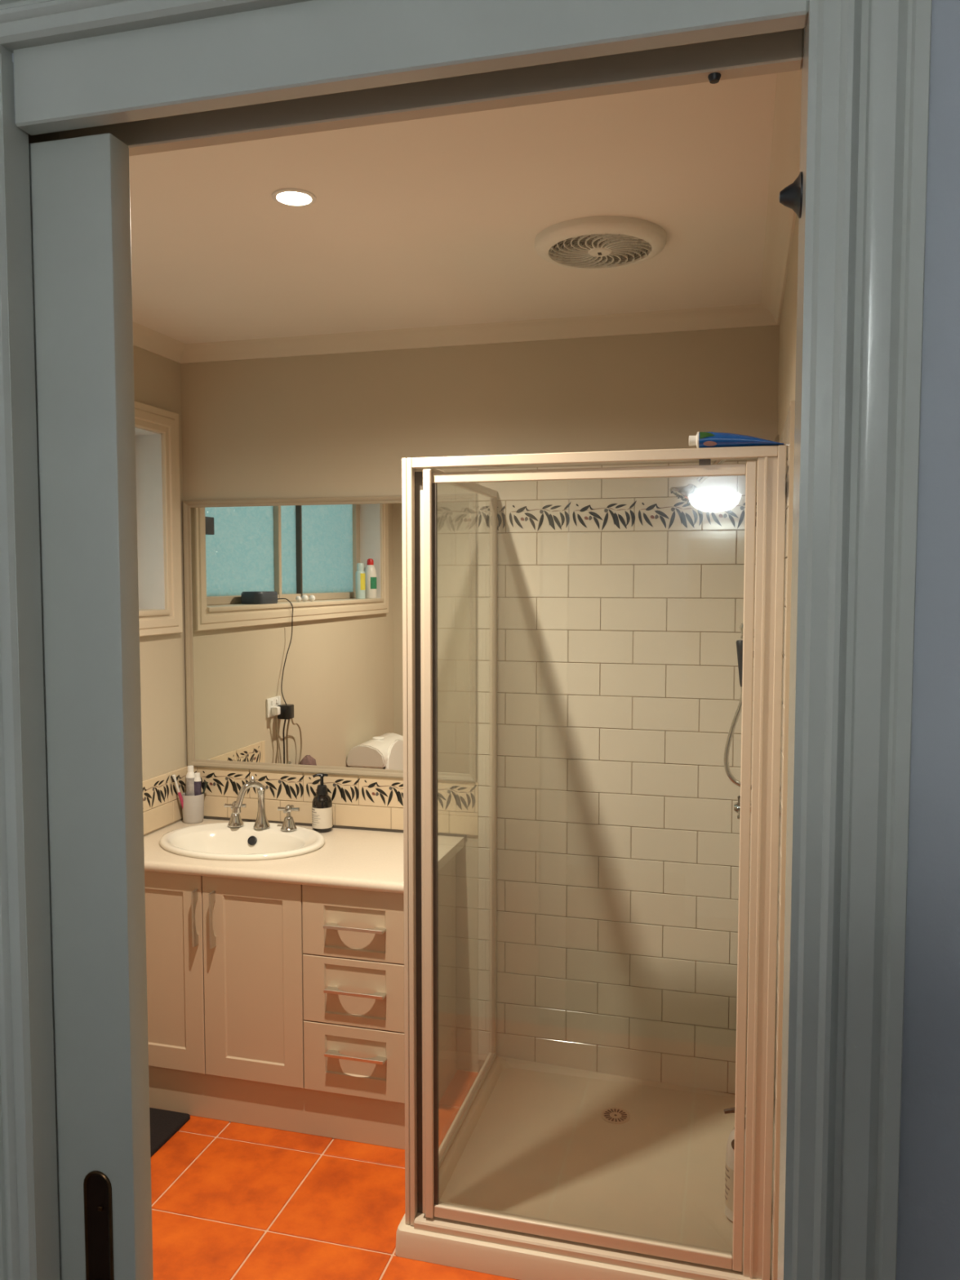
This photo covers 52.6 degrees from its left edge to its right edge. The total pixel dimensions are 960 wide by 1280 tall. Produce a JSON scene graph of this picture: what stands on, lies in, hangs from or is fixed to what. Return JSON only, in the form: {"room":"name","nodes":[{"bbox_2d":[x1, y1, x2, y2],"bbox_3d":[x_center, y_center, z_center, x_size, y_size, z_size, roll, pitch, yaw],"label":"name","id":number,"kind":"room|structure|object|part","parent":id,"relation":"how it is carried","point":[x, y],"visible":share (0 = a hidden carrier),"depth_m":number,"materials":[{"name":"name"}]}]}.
{"room":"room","nodes":[
{"label":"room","id":0,"kind":"room"},
{"bbox_2d":[133,345,187,835],"bbox_3d":[-1.373,0.239,2.404,0.169,2.595,2.108,1,4,15],"label":"wall","id":1,"kind":"structure","parent":0,"point":[157,378],"depth_m":3.26,"materials":[{"name":"paint"}]},
{"bbox_2d":[142,776,168,808],"bbox_3d":[-1.078,0.508,3.199,0.001,0.090,0.197,1,4,15],"label":"print","id":2,"kind":"object","parent":1,"relation":"attached to","point":[155,788],"depth_m":3.22,"materials":[{"name":"black tile"}]},
{"bbox_2d":[134,400,182,636],"bbox_3d":[-1.353,-0.340,2.400,0.179,0.744,1.934,1,4,15],"label":"window","id":3,"kind":"structure","parent":1,"relation":"in","point":[156,428],"depth_m":3.25,"materials":[{"name":"paint"}]},
{"bbox_3d":[-1.351,-0.042,2.418,0.174,0.018,1.780,1,4,15],"label":"sill","id":4,"kind":"part","parent":3,"relation":"part of","materials":[{"name":"paint"}]},
{"bbox_2d":[170,774,186,795],"bbox_3d":[-1.037,0.502,3.354,0.001,0.083,0.114,1,4,15],"label":"print","id":5,"kind":"object","parent":1,"relation":"attached to","point":[181,779],"depth_m":3.35,"materials":[{"name":"black tile"}]},
{"bbox_2d":[151,1069,519,1279],"bbox_3d":[-0.351,1.548,2.212,2.165,0.126,2.108,1,4,15],"label":"floor","id":6,"kind":"structure","parent":0,"point":[231,1201],"depth_m":2.51,"materials":[{"name":"tile"}]},
{"bbox_2d":[149,1107,190,1156],"bbox_3d":[-1.083,1.450,2.693,0.291,0.010,0.570,1,4,15],"label":"bath mat","id":7,"kind":"object","parent":6,"relation":"on","point":[164,1124],"visible":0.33,"depth_m":2.87,"materials":[{"name":"black fabric"}]},
{"bbox_2d":[144,854,456,1149],"bbox_3d":[-0.620,1.055,3.061,0.988,0.754,0.511,1,4,15],"label":"vanity cabinet","id":8,"kind":"object","parent":6,"relation":"on","point":[279,1006],"visible":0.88,"depth_m":2.83,"materials":[{"name":"wood"}]},
{"bbox_3d":[-0.973,0.990,2.925,0.320,0.603,0.018,1,4,15],"label":"door","id":9,"kind":"part","parent":8,"relation":"part of","materials":[{"name":"white wood"}]},
{"bbox_3d":[-0.837,0.818,2.854,0.005,0.165,0.027,1,4,15],"label":"handle","id":10,"kind":"part","parent":8,"relation":"part of","materials":[{"name":"metal"}]},
{"bbox_3d":[-0.782,0.819,2.839,0.005,0.165,0.027,1,4,15],"label":"handle","id":11,"kind":"part","parent":8,"relation":"part of","materials":[{"name":"metal"}]},
{"bbox_3d":[-0.663,0.995,2.842,0.317,0.603,0.018,1,4,15],"label":"door","id":12,"kind":"part","parent":8,"relation":"part of","materials":[{"name":"white wood"}]},
{"bbox_2d":[143,818,464,893],"bbox_3d":[-0.607,0.663,3.039,1.013,0.030,0.513,1,4,15],"label":"countertop","id":13,"kind":"structure","parent":8,"relation":"on","point":[348,859],"depth_m":2.87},
{"bbox_2d":[182,791,204,823],"bbox_3d":[-0.991,0.579,3.354,0.075,0.098,0.075,1,4,15],"label":"tumbler","id":14,"kind":"object","parent":13,"relation":"on","point":[193,809],"visible":0.93,"depth_m":3.32,"materials":[{"name":"white ceramic"}]},
{"bbox_2d":[170,774,183,808],"bbox_3d":[-1.028,0.538,3.324,0.017,0.163,0.061,3,4,36],"label":"toothbrush","id":15,"kind":"object","parent":14,"relation":"in","point":[173,776],"visible":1,"depth_m":3.31,"materials":[{"name":"pink plastic"}]},
{"bbox_3d":[-1.019,0.568,3.333,0.011,0.102,0.040,3,4,36],"label":"handle","id":16,"kind":"part","parent":15,"relation":"part of","materials":[{"name":"pink plastic"}]},
{"bbox_2d":[186,764,195,795],"bbox_3d":[-0.997,0.525,3.350,0.033,0.184,0.033,-1,4,-22],"label":"toothpaste tube","id":17,"kind":"object","parent":14,"relation":"in","point":[190,775],"visible":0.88,"depth_m":3.34,"materials":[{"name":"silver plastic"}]},
{"bbox_2d":[194,772,201,795],"bbox_3d":[-0.975,0.537,3.350,0.028,0.159,0.026,-1,4,-12],"label":"toothpaste tube","id":18,"kind":"object","parent":14,"relation":"in","point":[197,781],"visible":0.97,"depth_m":3.34,"materials":[{"name":"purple plastic"}]},
{"bbox_2d":[201,781,208,794],"bbox_3d":[-0.962,0.553,3.357,0.050,0.129,0.013,1,4,15],"label":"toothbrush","id":19,"kind":"object","parent":14,"relation":"in","point":[205,783],"visible":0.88,"depth_m":3.35,"materials":[{"name":"black plastic"}]},
{"bbox_2d":[224,800,246,826],"bbox_3d":[-0.817,0.579,3.245,0.059,0.082,0.059,-3,5,-44],"label":"tap","id":20,"kind":"object","parent":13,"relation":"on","point":[235,820],"visible":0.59,"depth_m":3.23,"materials":[{"name":"silver metal"}]},
{"bbox_3d":[-0.839,0.553,3.244,0.028,0.012,0.012,0,4,1],"label":"arm","id":21,"kind":"part","parent":20,"relation":"part of","materials":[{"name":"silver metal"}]},
{"bbox_2d":[159,822,324,861],"bbox_3d":[-0.756,0.703,3.094,0.540,0.150,0.400,1,4,15],"label":"washbasin","id":22,"kind":"object","parent":13,"relation":"in","point":[214,841],"visible":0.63,"depth_m":3.17,"materials":[{"name":"ceramic"}]},
{"bbox_2d":[231,776,270,829],"bbox_3d":[-0.754,0.535,3.197,0.128,0.175,0.054,-3,4,-37],"label":"spout","id":23,"kind":"object","parent":22,"relation":"on","point":[261,822],"visible":1,"depth_m":3.20,"materials":[{"name":"silver metal"}]},
{"bbox_2d":[277,804,299,831],"bbox_3d":[-0.630,0.582,3.195,0.059,0.082,0.059,-3,4,-37],"label":"tap","id":24,"kind":"object","parent":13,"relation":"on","point":[288,824],"visible":1,"depth_m":3.18,"materials":[{"name":"silver metal"}]},
{"bbox_3d":[-0.651,0.556,3.196,0.028,0.012,0.012,1,4,8],"label":"arm","id":25,"kind":"part","parent":24,"relation":"part of","materials":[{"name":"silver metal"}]},
{"bbox_3d":[-0.608,0.556,3.190,0.028,0.012,0.012,1,4,8],"label":"arm","id":26,"kind":"part","parent":24,"relation":"part of","materials":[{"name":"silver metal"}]},
{"bbox_2d":[311,773,333,832],"bbox_3d":[-0.526,0.539,3.233,0.068,0.193,0.068,1,4,15],"label":"soap bottle","id":27,"kind":"object","parent":13,"relation":"on","point":[322,803],"visible":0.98,"depth_m":3.21,"materials":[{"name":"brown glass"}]},
{"bbox_3d":[-0.530,0.450,3.225,0.051,0.014,0.014,0,4,1],"label":"spout","id":28,"kind":"part","parent":27,"relation":"part of","materials":[{"name":"black plastic"}]},
{"bbox_3d":[-0.357,0.800,2.748,0.308,0.202,0.018,1,4,15],"label":"drawer","id":29,"kind":"part","parent":8,"relation":"part of","materials":[{"name":"white wood"}]},
{"bbox_3d":[-0.358,1.001,2.760,0.308,0.193,0.018,1,4,15],"label":"drawer","id":30,"kind":"part","parent":8,"relation":"part of","materials":[{"name":"white wood"}]},
{"bbox_3d":[-0.358,1.201,2.773,0.308,0.202,0.018,1,4,15],"label":"drawer","id":31,"kind":"part","parent":8,"relation":"part of","materials":[{"name":"white wood"}]},
{"bbox_3d":[-0.352,0.808,2.726,0.180,0.009,0.034,1,4,15],"label":"handle","id":32,"kind":"part","parent":8,"relation":"part of","materials":[{"name":"metal"}]},
{"bbox_3d":[-0.352,0.993,2.738,0.180,0.009,0.034,1,4,15],"label":"handle","id":33,"kind":"part","parent":8,"relation":"part of","materials":[{"name":"metal"}]},
{"bbox_3d":[-0.352,1.179,2.749,0.180,0.009,0.034,1,4,15],"label":"handle","id":34,"kind":"part","parent":8,"relation":"part of","materials":[{"name":"metal"}]},
{"bbox_3d":[-0.143,1.362,2.986,0.018,0.150,0.445,1,4,15],"label":"panel","id":35,"kind":"part","parent":8,"relation":"part of","materials":[{"name":"white wood"}]},
{"bbox_2d":[395,1055,746,1279],"bbox_3d":[0.326,1.425,2.645,0.866,0.066,0.890,1,4,15],"label":"shower tray","id":36,"kind":"object","parent":6,"relation":"on","point":[642,1157],"visible":0.8,"depth_m":2.63,"materials":[{"name":"beige plastic"}]},
{"bbox_2d":[401,444,786,1279],"bbox_3d":[0.334,0.477,2.592,0.853,1.832,0.875,1,4,15],"label":"shower frame","id":37,"kind":"object","parent":36,"relation":"on","point":[424,1158],"visible":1,"depth_m":2.19,"materials":[{"name":"metal"}]},
{"bbox_3d":[-0.164,0.495,2.301,0.025,1.832,0.039,1,4,15],"label":"corner post","id":38,"kind":"part","parent":37,"relation":"part of","materials":[{"name":"metal"}]},
{"bbox_3d":[-0.062,1.375,2.773,0.022,0.018,0.816,1,4,15],"label":"sill","id":39,"kind":"part","parent":37,"relation":"part of","materials":[{"name":"metal"}]},
{"bbox_3d":[0.042,0.445,3.111,0.021,1.832,0.021,1,4,15],"label":"post","id":40,"kind":"part","parent":37,"relation":"part of","materials":[{"name":"metal"}]},
{"bbox_3d":[0.226,1.375,2.248,0.694,0.029,0.022,1,4,15],"label":"rail","id":41,"kind":"part","parent":37,"relation":"part of","materials":[{"name":"metal"}]},
{"bbox_3d":[0.235,1.405,2.246,0.802,0.024,0.046,1,4,15],"label":"sill rail","id":42,"kind":"part","parent":37,"relation":"part of","materials":[{"name":"metal"}]},
{"bbox_3d":[0.227,-0.366,2.141,0.694,0.024,0.016,1,4,15],"label":"rail","id":43,"kind":"part","parent":37,"relation":"part of","materials":[{"name":"metal"}]},
{"bbox_3d":[0.236,-0.401,2.138,0.802,0.023,0.037,1,4,15],"label":"head rail","id":44,"kind":"part","parent":37,"relation":"part of","materials":[{"name":"metal"}]},
{"bbox_2d":[688,431,784,448],"bbox_3d":[0.542,-0.425,2.055,0.194,0.037,0.049,1,4,15],"label":"toothpaste tube","id":45,"kind":"object","parent":37,"relation":"on","point":[702,439],"visible":0.91,"depth_m":2.04,"materials":[{"name":"blue plastic"}]},
{"bbox_2d":[699,431,715,439],"bbox_3d":[0.482,-0.434,2.057,0.033,0.017,0.013,1,4,15],"label":"print","id":46,"kind":"object","parent":45,"relation":"on","point":[703,435],"depth_m":2.05},
{"bbox_2d":[702,440,716,445],"bbox_3d":[0.487,-0.416,2.054,0.029,0.010,0.008,1,4,15],"label":"print","id":47,"kind":"object","parent":45,"relation":"attached to","point":[704,442],"depth_m":2.05},
{"bbox_3d":[0.612,0.508,2.095,0.058,1.832,0.044,1,4,15],"label":"wall post","id":48,"kind":"part","parent":37,"relation":"part of","materials":[{"name":"metal"}]},
{"bbox_2d":[724,1106,745,1224],"bbox_3d":[0.647,1.293,2.406,0.073,0.280,0.072,-3,5,-43],"label":"pump bottle","id":49,"kind":"object","parent":36,"relation":"on","point":[729,1178],"visible":0.37,"depth_m":2.39,"materials":[{"name":"white plastic"}]},
{"bbox_2d":[128,73,777,343],"bbox_3d":[-0.369,-0.980,2.060,2.245,0.120,2.108,1,4,15],"label":"ceiling","id":50,"kind":"structure","parent":0,"point":[435,221],"depth_m":2.12,"materials":[{"name":"paint"}]},
{"bbox_2d":[271,187,315,206],"bbox_3d":[-0.384,-0.914,2.007,0.090,0.005,0.090,1,4,15],"label":"recessed light","id":51,"kind":"object","parent":50,"relation":"in","point":[291,197],"visible":1,"depth_m":2.00,"materials":[{"name":"white plastic"}]},
{"bbox_2d":[534,215,666,270],"bbox_3d":[0.280,-0.916,2.263,0.304,0.032,0.304,1,4,15],"label":"exhaust fan","id":52,"kind":"object","parent":50,"relation":"attached to","point":[603,242],"visible":1,"depth_m":2.21,"materials":[{"name":"plastic"}]},
{"bbox_2d":[180,324,779,1096],"bbox_3d":[-0.113,0.189,3.213,2.665,2.595,0.132,1,4,15],"label":"wall","id":53,"kind":"structure","parent":0,"point":[620,602],"depth_m":3.04,"materials":[{"name":"paint"}]},
{"bbox_2d":[200,770,250,795],"bbox_3d":[-0.884,0.497,3.374,0.197,0.090,0.001,1,4,15],"label":"print","id":54,"kind":"object","parent":53,"relation":"attached to","point":[220,782],"depth_m":3.37,"materials":[{"name":"black tile"}]},
{"bbox_2d":[253,773,304,799],"bbox_3d":[-0.690,0.501,3.322,0.197,0.090,0.001,1,4,15],"label":"print","id":55,"kind":"object","parent":53,"relation":"attached to","point":[277,786],"depth_m":3.32,"materials":[{"name":"black tile"}]},
{"bbox_2d":[182,493,477,782],"bbox_3d":[-0.518,-0.011,3.243,1.048,0.926,0.018,1,4,15],"label":"wall mirror","id":56,"kind":"object","parent":53,"relation":"attached to","point":[293,606],"visible":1,"depth_m":3.26,"materials":[{"name":"clear glass"}]},
{"bbox_2d":[306,777,359,802],"bbox_3d":[-0.495,0.504,3.270,0.197,0.090,0.001,1,4,15],"label":"print","id":57,"kind":"object","parent":53,"relation":"attached to","point":[340,789],"depth_m":3.27,"materials":[{"name":"black tile"}]},
{"bbox_2d":[361,780,403,805],"bbox_3d":[-0.300,0.507,3.218,0.197,0.090,0.001,1,4,15],"label":"print","id":58,"kind":"object","parent":53,"relation":"attached to","point":[374,793],"depth_m":3.22,"materials":[{"name":"black tile"}]},
{"bbox_2d":[437,784,476,809],"bbox_3d":[-0.106,0.510,3.166,0.197,0.090,0.001,1,4,15],"label":"print","id":59,"kind":"object","parent":53,"relation":"attached to","point":[450,797],"depth_m":3.16,"materials":[{"name":"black tile"}]},
{"bbox_2d":[133,68,801,363],"bbox_3d":[-0.350,-0.894,2.060,1.965,0.050,2.108,1,4,15],"label":"trim","id":60,"kind":"structure","parent":53,"relation":"attached to","point":[784,166],"depth_m":2.93,"materials":[{"name":"beige paint"}]},
{"bbox_2d":[478,505,505,530],"bbox_3d":[0.037,-0.385,3.072,0.086,0.079,0.001,1,4,15],"label":"print","id":61,"kind":"object","parent":53,"relation":"attached to","point":[483,510],"depth_m":3.07,"materials":[{"name":"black tile"}]},
{"bbox_2d":[509,502,570,531],"bbox_3d":[0.187,-0.384,3.032,0.197,0.090,0.001,1,4,15],"label":"print","id":62,"kind":"object","parent":53,"relation":"attached to","point":[523,517],"depth_m":3.03,"materials":[{"name":"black tile"}]},
{"bbox_2d":[572,500,636,529],"bbox_3d":[0.382,-0.381,2.980,0.197,0.090,0.001,1,4,15],"label":"print","id":63,"kind":"object","parent":53,"relation":"attached to","point":[586,514],"depth_m":2.98,"materials":[{"name":"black tile"}]},
{"bbox_2d":[638,499,704,528],"bbox_3d":[0.576,-0.378,2.928,0.197,0.090,0.001,1,4,15],"label":"print","id":64,"kind":"object","parent":53,"relation":"attached to","point":[652,513],"depth_m":2.93,"materials":[{"name":"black tile"}]},
{"bbox_2d":[706,501,756,528],"bbox_3d":[0.771,-0.374,2.876,0.197,0.090,0.001,1,4,15],"label":"print","id":65,"kind":"object","parent":53,"relation":"attached to","point":[719,514],"depth_m":2.89,"materials":[{"name":"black tile"}]},
{"bbox_2d":[12,0,959,1279],"bbox_3d":[-0.184,0.257,0.943,4.800,2.700,0.063,1,4,15],"label":"wall","id":66,"kind":"structure","parent":0,"point":[928,1233],"depth_m":0.76,"materials":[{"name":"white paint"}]},
{"bbox_2d":[0,53,60,1279],"bbox_3d":[-0.453,0.524,1.000,0.012,2.160,0.034,1,4,15],"label":"trim","id":67,"kind":"structure","parent":66,"relation":"attached to","point":[15,140],"depth_m":0.97,"materials":[{"name":"white wood"}]},
{"bbox_2d":[28,133,153,1279],"bbox_3d":[-0.712,0.522,1.106,0.744,2.039,0.036,1,4,15],"label":"door","id":68,"kind":"structure","parent":66,"relation":"in","point":[80,204],"depth_m":0.98,"materials":[{"name":"grey paint"}]},
{"bbox_2d":[86,1174,110,1279],"bbox_3d":[-0.398,0.625,1.012,0.026,0.141,0.001,1,4,15],"label":"door handle","id":69,"kind":"object","parent":68,"relation":"on","point":[98,1186],"depth_m":1.01,"materials":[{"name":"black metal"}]},
{"bbox_2d":[13,0,808,135],"bbox_3d":[-0.094,-0.538,0.845,0.723,0.101,0.023,1,4,15],"label":"trim","id":70,"kind":"structure","parent":66,"relation":"attached to","point":[313,47],"depth_m":0.84,"materials":[{"name":"white wood"}]},
{"bbox_2d":[59,28,803,155],"bbox_3d":[-0.079,-0.524,0.909,0.725,0.067,0.020,1,4,15],"label":"sliding door track","id":71,"kind":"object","parent":66,"relation":"attached to","point":[781,51],"depth_m":0.89,"materials":[{"name":"metal"}]},
{"bbox_2d":[0,0,932,1279],"bbox_3d":[-0.098,0.487,0.889,0.890,2.248,0.024,1,4,15],"label":"trim","id":72,"kind":"structure","parent":66,"relation":"attached to","point":[872,106],"depth_m":0.75,"materials":[{"name":"white wood"}]},
{"bbox_2d":[707,72,720,84],"bbox_3d":[0.202,-0.483,0.835,0.011,0.007,0.011,1,4,15],"label":"door stop","id":73,"kind":"object","parent":66,"relation":"attached to","point":[713,77],"visible":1,"depth_m":0.83,"materials":[{"name":"rubber"}]},
{"bbox_2d":[778,171,803,218],"bbox_3d":[0.256,-0.366,0.801,0.018,0.035,0.035,1,4,15],"label":"buffer","id":74,"kind":"object","parent":66,"relation":"attached to","point":[791,197],"visible":1,"depth_m":0.79,"materials":[{"name":"rubber"}]},
{"bbox_2d":[777,0,817,1279],"bbox_3d":[0.268,0.534,0.841,0.014,2.160,0.098,1,4,15],"label":"trim","id":75,"kind":"structure","parent":66,"relation":"attached to","point":[808,95],"depth_m":0.78,"materials":[{"name":"white wood"}]},
{"bbox_2d":[769,214,798,1279],"bbox_3d":[0.652,0.273,1.864,0.129,2.595,2.108,1,4,15],"label":"wall","id":76,"kind":"structure","parent":0,"point":[788,323],"depth_m":2.00,"materials":[{"name":"paint"}]},
{"bbox_2d":[669,434,779,508],"bbox_3d":[0.633,-0.436,2.524,0.275,0.187,0.100,1,4,15],"label":"rose","id":77,"kind":"object","parent":76,"relation":"attached to","point":[688,493],"visible":0.66,"depth_m":2.52,"materials":[{"name":"silver metal"}]},
{"bbox_3d":[0.668,-0.459,2.522,0.206,0.102,0.019,1,4,12],"label":"arm","id":78,"kind":"part","parent":77,"relation":"part of","materials":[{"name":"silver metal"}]},
{"bbox_2d":[723,622,754,786],"bbox_3d":[0.708,0.183,2.555,0.125,0.458,0.056,1,4,15],"label":"shower","id":79,"kind":"object","parent":76,"relation":"attached to","point":[739,642],"visible":0.55,"depth_m":2.56,"materials":[{"name":"silver metal"}]},
{"bbox_2d":[733,795,751,819],"bbox_3d":[0.721,0.445,2.567,0.097,0.069,0.069,1,4,15],"label":"shower mixer","id":80,"kind":"object","parent":76,"relation":"attached to","point":[737,805],"visible":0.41,"depth_m":2.56,"materials":[{"name":"silver metal"}]},
{"bbox_3d":[0.686,0.445,2.577,0.025,0.030,0.030,1,4,15],"label":"handle","id":81,"kind":"part","parent":80,"relation":"part of","materials":[{"name":"silver metal"}]},
{"bbox_3d":[0.686,0.425,2.564,0.012,0.028,0.022,1,4,15],"label":"arm","id":82,"kind":"part","parent":80,"relation":"part of","materials":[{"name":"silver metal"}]},
{"bbox_3d":[0.614,0.514,1.966,0.010,1.970,0.005,1,4,15],"label":"edge trim","id":83,"kind":"part","parent":76,"relation":"part of","materials":[{"name":"paint"}]},
{"bbox_2d":[785,461,789,504],"bbox_3d":[0.637,-0.321,2.018,0.001,0.090,0.197,1,4,15],"label":"print","id":84,"kind":"object","parent":76,"relation":"attached to","point":[787,492],"depth_m":1.98,"materials":[{"name":"black tile"}]}
]}

